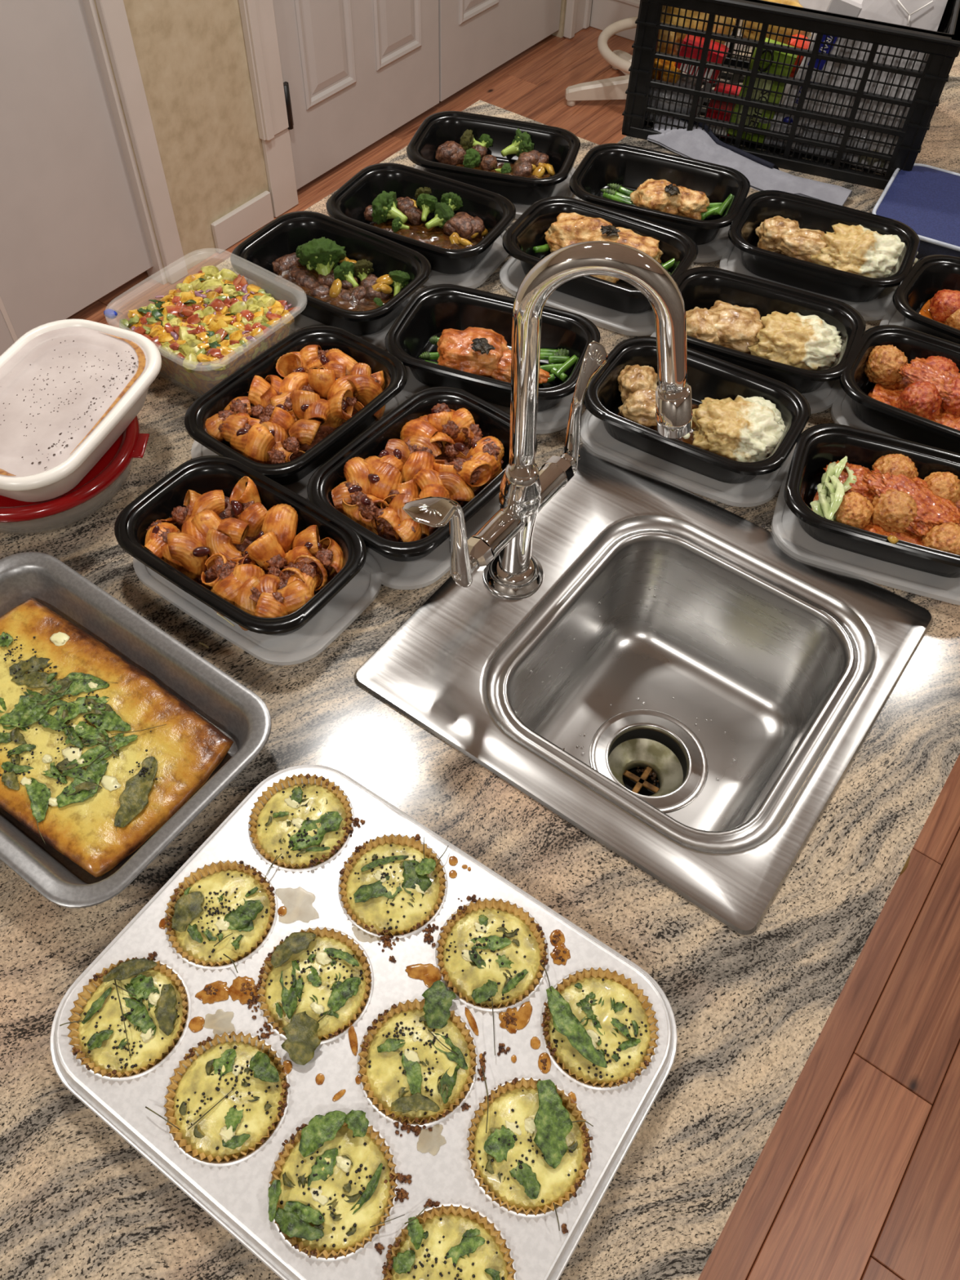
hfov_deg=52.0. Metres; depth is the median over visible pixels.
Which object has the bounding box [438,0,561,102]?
door
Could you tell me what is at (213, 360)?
chunk
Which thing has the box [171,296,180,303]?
tomato chunk
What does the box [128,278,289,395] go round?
salad
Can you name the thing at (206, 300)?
cucumber piece
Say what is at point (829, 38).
print
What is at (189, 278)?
chunk
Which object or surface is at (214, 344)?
leaf
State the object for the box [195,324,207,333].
tomato chunk
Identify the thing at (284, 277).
sauce
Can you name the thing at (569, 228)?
chicken breast
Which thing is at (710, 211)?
asparagus spear
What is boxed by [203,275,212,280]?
avocado chunk
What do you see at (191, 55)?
wall
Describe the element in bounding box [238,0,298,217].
trim
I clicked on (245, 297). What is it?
onion piece
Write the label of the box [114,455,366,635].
food container
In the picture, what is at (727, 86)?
packet
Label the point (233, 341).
tomato chunk
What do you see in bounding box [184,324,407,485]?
food container
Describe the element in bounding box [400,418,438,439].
shell
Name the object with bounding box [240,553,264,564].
shell
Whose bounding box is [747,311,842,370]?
mashed potatoes
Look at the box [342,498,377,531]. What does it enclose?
shell
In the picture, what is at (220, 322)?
chunk
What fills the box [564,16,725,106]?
bar stool
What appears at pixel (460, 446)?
kidney bean
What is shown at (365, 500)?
kidney bean
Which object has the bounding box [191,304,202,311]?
tomato chunk
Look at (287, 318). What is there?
chunk
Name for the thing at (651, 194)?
chicken breast
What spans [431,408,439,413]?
kidney bean
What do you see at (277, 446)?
shell
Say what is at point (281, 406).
kidney bean
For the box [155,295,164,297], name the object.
onion piece
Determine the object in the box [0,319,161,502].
lidded box
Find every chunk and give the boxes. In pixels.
[127,309,142,319]
[132,325,146,334]
[139,315,147,324]
[142,333,152,338]
[144,311,151,317]
[149,324,163,337]
[149,335,160,351]
[157,327,166,335]
[158,333,173,342]
[159,342,173,359]
[161,293,175,300]
[161,301,172,306]
[162,306,175,315]
[164,322,174,333]
[165,305,181,316]
[166,317,182,327]
[168,288,176,294]
[168,341,179,351]
[170,350,179,359]
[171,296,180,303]
[173,325,179,335]
[175,301,186,306]
[176,283,183,288]
[176,339,186,345]
[176,352,185,361]
[177,306,195,317]
[178,326,196,340]
[178,338,199,355]
[179,321,193,326]
[180,283,194,292]
[180,292,195,302]
[182,274,197,283]
[182,351,199,373]
[185,324,199,334]
[186,313,200,324]
[186,339,202,346]
[190,279,202,289]
[191,296,203,304]
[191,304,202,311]
[192,272,204,278]
[192,309,204,319]
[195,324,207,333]
[195,331,209,342]
[196,353,210,365]
[197,342,209,350]
[200,265,218,276]
[200,278,224,292]
[202,306,215,315]
[202,314,215,324]
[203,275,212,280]
[206,291,218,299]
[207,297,225,311]
[207,320,220,332]
[208,333,221,343]
[208,355,220,363]
[208,363,226,370]
[209,347,223,359]
[211,318,228,334]
[212,313,234,324]
[213,271,223,279]
[213,285,222,293]
[213,328,227,340]
[218,293,229,297]
[218,339,230,346]
[219,355,230,368]
[220,268,237,281]
[220,305,228,314]
[220,346,236,359]
[221,324,239,334]
[222,284,234,293]
[222,296,231,304]
[226,284,235,290]
[227,290,237,297]
[227,342,243,354]
[228,301,248,315]
[229,315,236,325]
[229,329,242,341]
[229,339,239,344]
[230,297,239,304]
[232,274,242,285]
[232,322,244,331]
[234,275,248,286]
[234,284,242,291]
[235,312,241,322]
[240,309,254,321]
[240,316,252,324]
[244,297,257,307]
[244,323,253,332]
[246,284,261,292]
[248,303,259,313]
[249,327,263,338]
[252,322,261,328]
[253,306,264,319]
[253,315,263,323]
[254,299,266,307]
[256,306,268,315]
[257,294,275,306]
[258,324,272,338]
[259,315,269,322]
[265,312,281,320]
[266,317,281,328]
[270,307,284,315]
[271,300,282,308]
[277,300,287,307]
[280,309,293,326]
[287,306,301,314]
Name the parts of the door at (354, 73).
panel, panel moulding, panel moulding, panel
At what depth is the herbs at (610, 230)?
1.19 m
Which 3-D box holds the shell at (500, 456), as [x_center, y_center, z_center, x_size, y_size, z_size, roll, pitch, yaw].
[0.011,-0.168,0.966,0.033,0.038,0.028,35,60,22]
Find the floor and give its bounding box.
[66,24,959,1279]
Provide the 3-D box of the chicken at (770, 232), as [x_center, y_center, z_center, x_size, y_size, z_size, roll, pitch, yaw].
[0.377,-0.513,1.242,0.054,0.037,0.051,-4,54,-5]
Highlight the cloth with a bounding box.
[647,115,852,205]
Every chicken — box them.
[617,364,657,403]
[617,388,657,427]
[685,306,720,345]
[708,300,764,352]
[755,215,801,252]
[774,228,827,262]
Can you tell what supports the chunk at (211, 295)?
on the salad
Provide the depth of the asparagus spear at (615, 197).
1.29 m
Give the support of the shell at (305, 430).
on the sauce at (323, 431)
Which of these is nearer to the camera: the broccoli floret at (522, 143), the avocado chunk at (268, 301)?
the avocado chunk at (268, 301)
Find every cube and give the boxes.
[271,261,287,276]
[275,252,301,268]
[290,266,309,279]
[295,271,318,289]
[311,284,329,296]
[317,267,335,286]
[337,288,351,299]
[341,276,357,288]
[349,284,365,299]
[360,274,377,286]
[364,204,373,222]
[364,282,390,299]
[396,196,413,212]
[402,205,422,225]
[435,140,459,164]
[442,222,456,235]
[444,141,466,165]
[446,211,473,238]
[465,216,484,239]
[471,144,487,160]
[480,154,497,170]
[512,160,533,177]
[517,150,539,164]
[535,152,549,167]
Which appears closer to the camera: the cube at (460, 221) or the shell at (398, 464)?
the shell at (398, 464)
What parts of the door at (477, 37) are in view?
panel, panel moulding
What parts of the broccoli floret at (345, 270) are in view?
crown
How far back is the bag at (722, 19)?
1.36 m
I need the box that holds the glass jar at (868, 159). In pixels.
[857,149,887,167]
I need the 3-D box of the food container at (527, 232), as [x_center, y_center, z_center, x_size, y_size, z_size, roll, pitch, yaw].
[0.142,-0.458,1.188,0.220,0.048,0.152,24,57,15]
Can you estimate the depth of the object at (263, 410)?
0.99 m
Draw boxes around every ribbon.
[809,500,824,517]
[817,483,827,501]
[818,491,832,520]
[818,494,831,516]
[821,472,826,483]
[822,462,836,489]
[824,481,835,493]
[824,482,844,518]
[826,471,844,519]
[826,493,835,519]
[829,456,847,481]
[842,466,856,492]
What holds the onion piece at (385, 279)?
on the sauce at (284, 277)
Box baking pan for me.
[0,551,271,908]
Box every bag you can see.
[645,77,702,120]
[656,19,679,55]
[662,5,736,44]
[741,0,811,44]
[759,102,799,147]
[779,0,947,102]
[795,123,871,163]
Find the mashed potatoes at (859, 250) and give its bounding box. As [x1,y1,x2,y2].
[810,222,918,278]
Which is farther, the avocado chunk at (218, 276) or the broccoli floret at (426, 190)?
the broccoli floret at (426, 190)
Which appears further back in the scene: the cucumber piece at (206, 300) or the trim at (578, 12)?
the trim at (578, 12)
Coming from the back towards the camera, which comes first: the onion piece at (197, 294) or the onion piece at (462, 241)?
the onion piece at (462, 241)
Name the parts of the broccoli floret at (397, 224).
crown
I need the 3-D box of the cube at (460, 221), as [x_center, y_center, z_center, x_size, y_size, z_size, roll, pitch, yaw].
[-0.021,-0.521,1.240,0.042,0.028,0.036,37,61,23]
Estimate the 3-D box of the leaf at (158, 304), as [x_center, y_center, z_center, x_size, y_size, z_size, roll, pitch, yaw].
[-0.350,-0.362,1.071,0.009,0.006,0.014,10,54,6]
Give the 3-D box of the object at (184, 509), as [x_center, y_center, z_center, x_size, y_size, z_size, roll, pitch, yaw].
[-0.276,-0.116,0.908,0.017,0.014,0.013,13,54,8]
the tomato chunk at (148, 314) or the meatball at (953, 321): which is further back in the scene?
the meatball at (953, 321)
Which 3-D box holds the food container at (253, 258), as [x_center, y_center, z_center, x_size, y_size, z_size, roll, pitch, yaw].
[-0.172,-0.422,1.151,0.220,0.048,0.152,28,57,17]
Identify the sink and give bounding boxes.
[353,442,933,934]
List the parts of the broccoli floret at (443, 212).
crown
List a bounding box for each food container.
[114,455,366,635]
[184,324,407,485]
[230,210,431,335]
[306,386,537,561]
[325,162,515,274]
[384,284,600,411]
[406,111,580,204]
[502,195,697,313]
[568,142,750,245]
[582,336,810,483]
[675,266,866,393]
[728,190,919,302]
[783,423,959,577]
[839,324,959,453]
[892,254,959,344]
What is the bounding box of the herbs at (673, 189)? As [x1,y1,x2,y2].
[664,183,680,195]
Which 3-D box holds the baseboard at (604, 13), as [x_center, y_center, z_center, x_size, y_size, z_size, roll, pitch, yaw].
[1.901,-1.514,3.121,3.650,0.140,0.027,31,59,19]
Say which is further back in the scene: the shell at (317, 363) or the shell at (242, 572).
the shell at (317, 363)
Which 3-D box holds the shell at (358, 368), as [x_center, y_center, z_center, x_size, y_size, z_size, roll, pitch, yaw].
[-0.123,-0.264,1.031,0.029,0.040,0.032,11,54,6]
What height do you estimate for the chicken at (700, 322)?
0.035 m
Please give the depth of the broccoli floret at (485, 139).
1.35 m
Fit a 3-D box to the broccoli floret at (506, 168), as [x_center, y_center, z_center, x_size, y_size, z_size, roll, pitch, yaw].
[0.032,-0.633,1.330,0.024,0.021,0.020,-5,54,-6]
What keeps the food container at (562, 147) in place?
on the lid
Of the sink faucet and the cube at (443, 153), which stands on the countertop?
the sink faucet
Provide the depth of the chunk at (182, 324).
1.04 m
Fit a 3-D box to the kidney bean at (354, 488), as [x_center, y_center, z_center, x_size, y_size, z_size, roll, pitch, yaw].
[-0.119,-0.141,0.924,0.017,0.010,0.010,-25,58,-19]
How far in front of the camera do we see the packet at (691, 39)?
1.36 m
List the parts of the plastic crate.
corner post, post, post, rail, post, thin rail, post, rail, thin rail, rail, thin rail, rail, thin rail, rail, thin rail, rail, thin rail, post, post, post, corner post, corner post, post, post, rail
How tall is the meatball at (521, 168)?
0.024 m
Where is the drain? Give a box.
[608,737,683,795]
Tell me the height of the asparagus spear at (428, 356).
0.012 m
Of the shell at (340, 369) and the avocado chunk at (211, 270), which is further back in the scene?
the avocado chunk at (211, 270)
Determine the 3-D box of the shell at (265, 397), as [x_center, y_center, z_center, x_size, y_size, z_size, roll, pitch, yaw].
[-0.218,-0.238,1.005,0.026,0.043,0.029,8,54,4]
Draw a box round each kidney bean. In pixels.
[151,525,159,533]
[192,546,210,556]
[224,501,227,509]
[230,500,242,515]
[235,427,248,435]
[238,555,251,563]
[256,530,263,539]
[269,429,275,436]
[275,404,285,410]
[295,367,305,372]
[300,404,309,412]
[304,541,321,550]
[309,561,317,568]
[320,354,329,364]
[342,399,347,411]
[347,484,362,493]
[360,495,370,505]
[368,473,379,484]
[378,449,388,457]
[392,448,401,459]
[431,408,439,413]
[453,442,465,452]
[471,442,476,448]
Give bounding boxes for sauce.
[173,496,333,595]
[225,395,359,464]
[274,264,393,311]
[368,217,484,248]
[375,441,503,542]
[454,160,551,178]
[811,491,959,546]
[822,460,875,502]
[862,466,959,536]
[867,377,959,430]
[898,356,959,403]
[918,299,946,324]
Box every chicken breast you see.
[436,326,509,377]
[491,349,551,383]
[544,212,612,253]
[590,226,663,263]
[629,178,681,214]
[676,186,709,219]
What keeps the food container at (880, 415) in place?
on the lid
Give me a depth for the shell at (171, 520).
0.91 m
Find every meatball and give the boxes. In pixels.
[834,491,873,528]
[864,344,907,386]
[870,488,917,533]
[871,453,918,478]
[897,381,942,419]
[921,522,959,555]
[924,355,959,372]
[924,471,959,502]
[928,288,959,322]
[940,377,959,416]
[944,308,959,329]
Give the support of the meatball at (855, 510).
on the tomato sauce at (908, 536)
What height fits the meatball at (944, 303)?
0.042 m
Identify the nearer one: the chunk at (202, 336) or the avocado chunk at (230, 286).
the chunk at (202, 336)
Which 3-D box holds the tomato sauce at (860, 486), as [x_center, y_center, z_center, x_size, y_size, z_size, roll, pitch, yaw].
[0.371,-0.153,0.973,0.071,0.027,0.054,26,57,16]
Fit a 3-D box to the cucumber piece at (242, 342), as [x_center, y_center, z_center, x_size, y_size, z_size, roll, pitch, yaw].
[-0.250,-0.312,1.037,0.007,0.006,0.008,-13,55,-11]
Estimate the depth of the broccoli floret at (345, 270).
1.15 m
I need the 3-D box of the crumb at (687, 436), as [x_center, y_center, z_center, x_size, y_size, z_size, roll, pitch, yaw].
[0.202,-0.202,0.967,0.009,0.006,0.009,31,59,19]
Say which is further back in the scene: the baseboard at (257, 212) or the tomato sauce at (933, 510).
the baseboard at (257, 212)
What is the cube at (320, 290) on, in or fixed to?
in the food container at (253, 258)
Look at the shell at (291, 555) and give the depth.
0.87 m
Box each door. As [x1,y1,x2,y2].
[0,0,153,355]
[272,0,439,189]
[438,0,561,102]
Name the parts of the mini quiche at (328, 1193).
stem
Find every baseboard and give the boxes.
[211,191,274,253]
[590,0,745,53]
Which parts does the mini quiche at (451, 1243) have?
stem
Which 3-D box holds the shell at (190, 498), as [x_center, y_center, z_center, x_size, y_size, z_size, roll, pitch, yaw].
[-0.265,-0.122,0.914,0.024,0.032,0.032,1,54,-1]
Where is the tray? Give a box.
[871,163,959,259]
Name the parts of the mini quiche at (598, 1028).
stem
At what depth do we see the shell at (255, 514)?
0.90 m
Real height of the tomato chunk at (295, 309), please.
0.013 m
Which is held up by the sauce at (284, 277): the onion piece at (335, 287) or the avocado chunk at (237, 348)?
the onion piece at (335, 287)
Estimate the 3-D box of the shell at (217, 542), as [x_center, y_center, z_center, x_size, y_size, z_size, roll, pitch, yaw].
[-0.228,-0.081,0.879,0.029,0.036,0.044,-17,56,-14]
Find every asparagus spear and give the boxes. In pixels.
[418,351,439,360]
[429,335,439,345]
[533,244,549,253]
[538,373,555,385]
[539,351,568,359]
[539,363,563,372]
[540,348,568,355]
[548,355,569,364]
[550,366,568,381]
[553,355,577,378]
[600,188,631,200]
[602,191,635,205]
[607,182,633,196]
[662,257,674,270]
[700,205,720,220]
[706,202,723,208]
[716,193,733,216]
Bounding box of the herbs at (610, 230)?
[600,225,620,236]
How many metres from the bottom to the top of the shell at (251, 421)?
0.030 m
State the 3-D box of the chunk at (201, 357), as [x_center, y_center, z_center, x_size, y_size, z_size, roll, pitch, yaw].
[-0.286,-0.291,1.021,0.016,0.015,0.020,-37,63,-25]
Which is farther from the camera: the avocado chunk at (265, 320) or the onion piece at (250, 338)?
the avocado chunk at (265, 320)
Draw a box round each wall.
[93,0,566,282]
[589,0,742,29]
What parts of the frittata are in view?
stem, stem, stem, stem, stem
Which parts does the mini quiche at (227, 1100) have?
stem, stem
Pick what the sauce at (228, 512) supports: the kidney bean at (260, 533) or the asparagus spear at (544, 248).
the kidney bean at (260, 533)
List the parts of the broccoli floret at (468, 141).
crown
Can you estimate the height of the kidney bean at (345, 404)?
0.010 m
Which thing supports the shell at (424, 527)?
on the sauce at (387, 535)
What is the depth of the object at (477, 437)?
0.97 m
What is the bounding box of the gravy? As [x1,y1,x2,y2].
[617,404,698,445]
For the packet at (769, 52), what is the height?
0.130 m
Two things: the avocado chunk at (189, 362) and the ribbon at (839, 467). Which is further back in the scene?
the avocado chunk at (189, 362)
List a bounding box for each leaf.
[137,307,151,314]
[148,299,157,303]
[151,309,163,318]
[155,302,162,308]
[182,299,196,303]
[204,364,210,370]
[205,330,214,337]
[207,340,221,348]
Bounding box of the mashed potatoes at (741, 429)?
[692,395,785,462]
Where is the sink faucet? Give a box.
[402,240,693,598]
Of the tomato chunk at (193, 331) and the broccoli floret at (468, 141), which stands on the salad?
the tomato chunk at (193, 331)
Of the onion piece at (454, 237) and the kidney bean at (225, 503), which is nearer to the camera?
the kidney bean at (225, 503)
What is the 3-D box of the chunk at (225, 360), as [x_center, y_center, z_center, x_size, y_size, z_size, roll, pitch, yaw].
[-0.266,-0.289,1.023,0.014,0.014,0.014,-21,57,-17]
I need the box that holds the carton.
[770,0,865,143]
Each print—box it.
[679,63,713,81]
[705,123,727,135]
[807,35,837,70]
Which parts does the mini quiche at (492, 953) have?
stem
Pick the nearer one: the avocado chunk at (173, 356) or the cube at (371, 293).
the avocado chunk at (173, 356)
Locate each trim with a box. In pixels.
[82,0,187,284]
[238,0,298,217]
[563,0,591,39]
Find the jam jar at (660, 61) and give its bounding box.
[652,57,680,83]
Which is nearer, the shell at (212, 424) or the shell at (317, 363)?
the shell at (212, 424)
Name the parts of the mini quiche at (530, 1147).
stem, stem, stem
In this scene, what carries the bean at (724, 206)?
in the food container at (629, 166)
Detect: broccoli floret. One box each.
[295,242,313,270]
[297,236,346,275]
[333,260,359,287]
[352,259,373,281]
[371,191,407,224]
[373,297,382,306]
[388,270,409,296]
[391,217,408,232]
[414,186,431,198]
[416,193,438,222]
[425,202,454,229]
[440,191,462,211]
[459,128,484,151]
[462,147,480,168]
[479,133,493,148]
[494,162,511,173]
[501,128,533,156]
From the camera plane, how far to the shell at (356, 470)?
0.93 m
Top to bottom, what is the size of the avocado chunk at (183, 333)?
0.017 m
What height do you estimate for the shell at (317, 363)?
0.030 m
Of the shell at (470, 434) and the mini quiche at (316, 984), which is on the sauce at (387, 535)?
the shell at (470, 434)
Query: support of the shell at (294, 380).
on the sauce at (323, 431)
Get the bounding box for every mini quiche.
[59,956,187,1078]
[145,1031,290,1163]
[164,859,275,973]
[248,773,352,879]
[256,926,372,1065]
[267,1109,404,1259]
[338,833,448,936]
[357,980,476,1124]
[382,1204,515,1279]
[435,897,548,1055]
[466,1066,593,1231]
[540,963,659,1088]
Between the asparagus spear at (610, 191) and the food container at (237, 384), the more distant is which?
the asparagus spear at (610, 191)
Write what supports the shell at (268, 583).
on the sauce at (228, 512)
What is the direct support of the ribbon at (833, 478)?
on the ribbon
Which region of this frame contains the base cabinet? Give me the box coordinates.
[897,855,910,877]
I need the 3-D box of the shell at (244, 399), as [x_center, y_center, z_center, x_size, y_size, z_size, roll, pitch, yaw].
[-0.246,-0.231,0.997,0.029,0.029,0.034,-10,55,-9]
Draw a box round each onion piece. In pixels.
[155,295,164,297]
[170,331,178,340]
[194,290,206,297]
[241,284,248,293]
[242,293,249,302]
[244,335,257,342]
[328,278,342,297]
[337,257,349,262]
[346,259,356,262]
[372,281,383,292]
[375,274,393,285]
[379,284,392,293]
[448,231,460,244]
[457,237,472,245]
[471,232,478,238]
[481,227,488,235]
[532,164,545,177]
[537,162,546,170]
[545,163,555,176]
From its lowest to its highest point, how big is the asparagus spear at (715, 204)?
0.012 m
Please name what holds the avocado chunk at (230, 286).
on the salad
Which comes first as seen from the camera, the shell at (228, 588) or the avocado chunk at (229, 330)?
the shell at (228, 588)
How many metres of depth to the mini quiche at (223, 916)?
0.69 m
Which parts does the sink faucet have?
handle, valve arm, valve arm, handle, spout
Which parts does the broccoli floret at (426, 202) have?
crown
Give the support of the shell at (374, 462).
in the food container at (493, 421)
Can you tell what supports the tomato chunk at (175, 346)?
on the salad
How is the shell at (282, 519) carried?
on the sauce at (228, 512)
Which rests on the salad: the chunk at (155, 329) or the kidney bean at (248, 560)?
the chunk at (155, 329)
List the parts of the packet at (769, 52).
label panel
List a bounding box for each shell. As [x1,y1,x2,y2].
[144,522,180,552]
[144,537,168,559]
[155,517,181,532]
[160,543,182,571]
[167,532,208,582]
[181,514,206,546]
[183,489,200,520]
[191,489,224,515]
[191,509,221,537]
[200,553,226,588]
[204,413,235,441]
[205,528,243,562]
[210,571,242,616]
[216,517,249,546]
[220,414,248,442]
[223,395,252,416]
[229,432,248,454]
[229,475,261,519]
[230,551,256,566]
[232,564,265,584]
[234,575,259,631]
[235,412,260,426]
[238,502,267,537]
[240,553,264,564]
[242,422,275,464]
[244,531,285,571]
[248,375,271,405]
[251,385,277,418]
[254,591,288,617]
[255,573,279,603]
[260,421,288,448]
[261,503,297,553]
[264,374,282,394]
[268,406,295,436]
[270,390,292,411]
[270,440,305,462]
[275,352,306,377]
[276,579,312,613]
[279,372,308,392]
[279,567,305,582]
[284,546,321,574]
[287,571,321,596]
[288,409,297,421]
[288,418,321,446]
[289,351,321,373]
[289,390,323,421]
[292,524,319,556]
[293,344,321,369]
[293,554,328,591]
[303,398,330,426]
[307,368,336,398]
[318,537,343,584]
[320,360,346,378]
[322,388,354,427]
[325,348,358,375]
[326,374,357,400]
[331,480,365,512]
[342,395,364,422]
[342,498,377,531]
[343,457,371,494]
[346,373,385,421]
[349,362,371,399]
[358,502,388,535]
[364,455,383,473]
[366,493,388,506]
[369,462,402,504]
[371,370,385,391]
[376,506,400,542]
[380,454,404,472]
[380,478,419,508]
[384,438,410,464]
[388,493,416,521]
[391,518,422,542]
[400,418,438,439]
[400,450,435,489]
[402,435,441,456]
[413,468,444,490]
[416,497,430,536]
[417,414,430,423]
[417,483,450,498]
[426,411,453,442]
[430,431,454,454]
[433,459,457,473]
[438,471,474,501]
[445,426,481,458]
[451,408,475,443]
[457,458,493,491]
[465,435,504,459]
[470,450,500,485]
[484,449,502,486]
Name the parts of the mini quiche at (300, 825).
stem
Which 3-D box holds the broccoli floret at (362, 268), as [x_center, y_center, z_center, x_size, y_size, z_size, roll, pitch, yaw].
[-0.139,-0.439,1.167,0.030,0.029,0.029,28,58,18]
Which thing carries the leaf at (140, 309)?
on the salad
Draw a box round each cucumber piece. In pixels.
[119,318,129,329]
[128,314,139,324]
[142,326,150,334]
[146,302,157,311]
[146,317,158,324]
[166,313,176,319]
[195,347,207,355]
[203,297,211,304]
[217,294,226,302]
[237,291,244,295]
[239,339,246,346]
[253,295,261,300]
[257,288,266,294]
[261,322,271,328]
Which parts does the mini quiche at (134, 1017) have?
stem, stem, stem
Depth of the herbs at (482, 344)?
1.05 m
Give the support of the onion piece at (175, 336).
on the salad
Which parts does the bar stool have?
leg, leg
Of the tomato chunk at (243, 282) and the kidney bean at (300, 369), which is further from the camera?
the tomato chunk at (243, 282)
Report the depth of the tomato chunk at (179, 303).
1.06 m
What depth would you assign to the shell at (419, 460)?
0.93 m
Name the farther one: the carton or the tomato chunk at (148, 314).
the carton
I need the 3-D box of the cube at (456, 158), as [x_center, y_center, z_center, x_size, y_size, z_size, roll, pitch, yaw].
[-0.036,-0.667,1.348,0.032,0.028,0.036,-13,55,-11]
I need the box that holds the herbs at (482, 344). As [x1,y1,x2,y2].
[471,337,495,354]
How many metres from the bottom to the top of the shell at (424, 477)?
0.029 m
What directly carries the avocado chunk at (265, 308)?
on the salad
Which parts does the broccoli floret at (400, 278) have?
crown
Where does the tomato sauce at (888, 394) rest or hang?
in the food container at (880, 415)
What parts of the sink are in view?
bowl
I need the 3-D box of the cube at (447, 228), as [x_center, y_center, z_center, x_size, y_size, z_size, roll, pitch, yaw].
[-0.035,-0.521,1.240,0.022,0.018,0.028,13,54,7]
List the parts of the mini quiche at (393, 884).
stem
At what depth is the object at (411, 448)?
0.96 m
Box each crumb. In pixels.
[682,432,689,439]
[887,534,898,543]
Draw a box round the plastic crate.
[622,0,959,190]
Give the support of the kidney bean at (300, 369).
in the food container at (237, 384)
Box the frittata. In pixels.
[0,597,233,877]
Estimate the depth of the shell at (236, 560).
0.87 m
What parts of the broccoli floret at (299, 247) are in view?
crown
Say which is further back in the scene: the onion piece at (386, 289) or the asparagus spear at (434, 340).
the onion piece at (386, 289)
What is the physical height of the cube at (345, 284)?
0.017 m
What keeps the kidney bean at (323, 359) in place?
on the shell at (340, 369)
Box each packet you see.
[674,34,728,83]
[705,82,741,137]
[725,37,797,142]
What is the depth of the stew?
0.94 m
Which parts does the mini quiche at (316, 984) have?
stem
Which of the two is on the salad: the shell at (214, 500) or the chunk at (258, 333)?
the chunk at (258, 333)
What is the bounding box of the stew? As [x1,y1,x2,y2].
[0,477,119,527]
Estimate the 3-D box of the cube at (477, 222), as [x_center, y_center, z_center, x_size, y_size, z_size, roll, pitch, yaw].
[-0.010,-0.518,1.238,0.035,0.025,0.029,-26,59,-20]
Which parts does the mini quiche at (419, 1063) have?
stem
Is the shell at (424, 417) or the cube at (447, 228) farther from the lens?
the cube at (447, 228)
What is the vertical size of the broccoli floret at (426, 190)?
0.023 m
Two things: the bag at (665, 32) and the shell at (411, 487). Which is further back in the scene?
the bag at (665, 32)
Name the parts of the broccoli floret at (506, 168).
crown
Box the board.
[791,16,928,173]
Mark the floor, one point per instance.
(856, 1176)
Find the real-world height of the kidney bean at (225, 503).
0.010 m
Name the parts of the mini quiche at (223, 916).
stem, stem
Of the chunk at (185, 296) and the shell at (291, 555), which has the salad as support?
the chunk at (185, 296)
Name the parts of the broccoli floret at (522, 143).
crown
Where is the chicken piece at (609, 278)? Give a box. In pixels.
[590,275,619,283]
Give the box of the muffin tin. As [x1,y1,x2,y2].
[49,764,677,1279]
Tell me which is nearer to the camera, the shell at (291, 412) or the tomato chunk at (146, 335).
the shell at (291, 412)
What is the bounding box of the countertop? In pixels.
[0,45,959,1279]

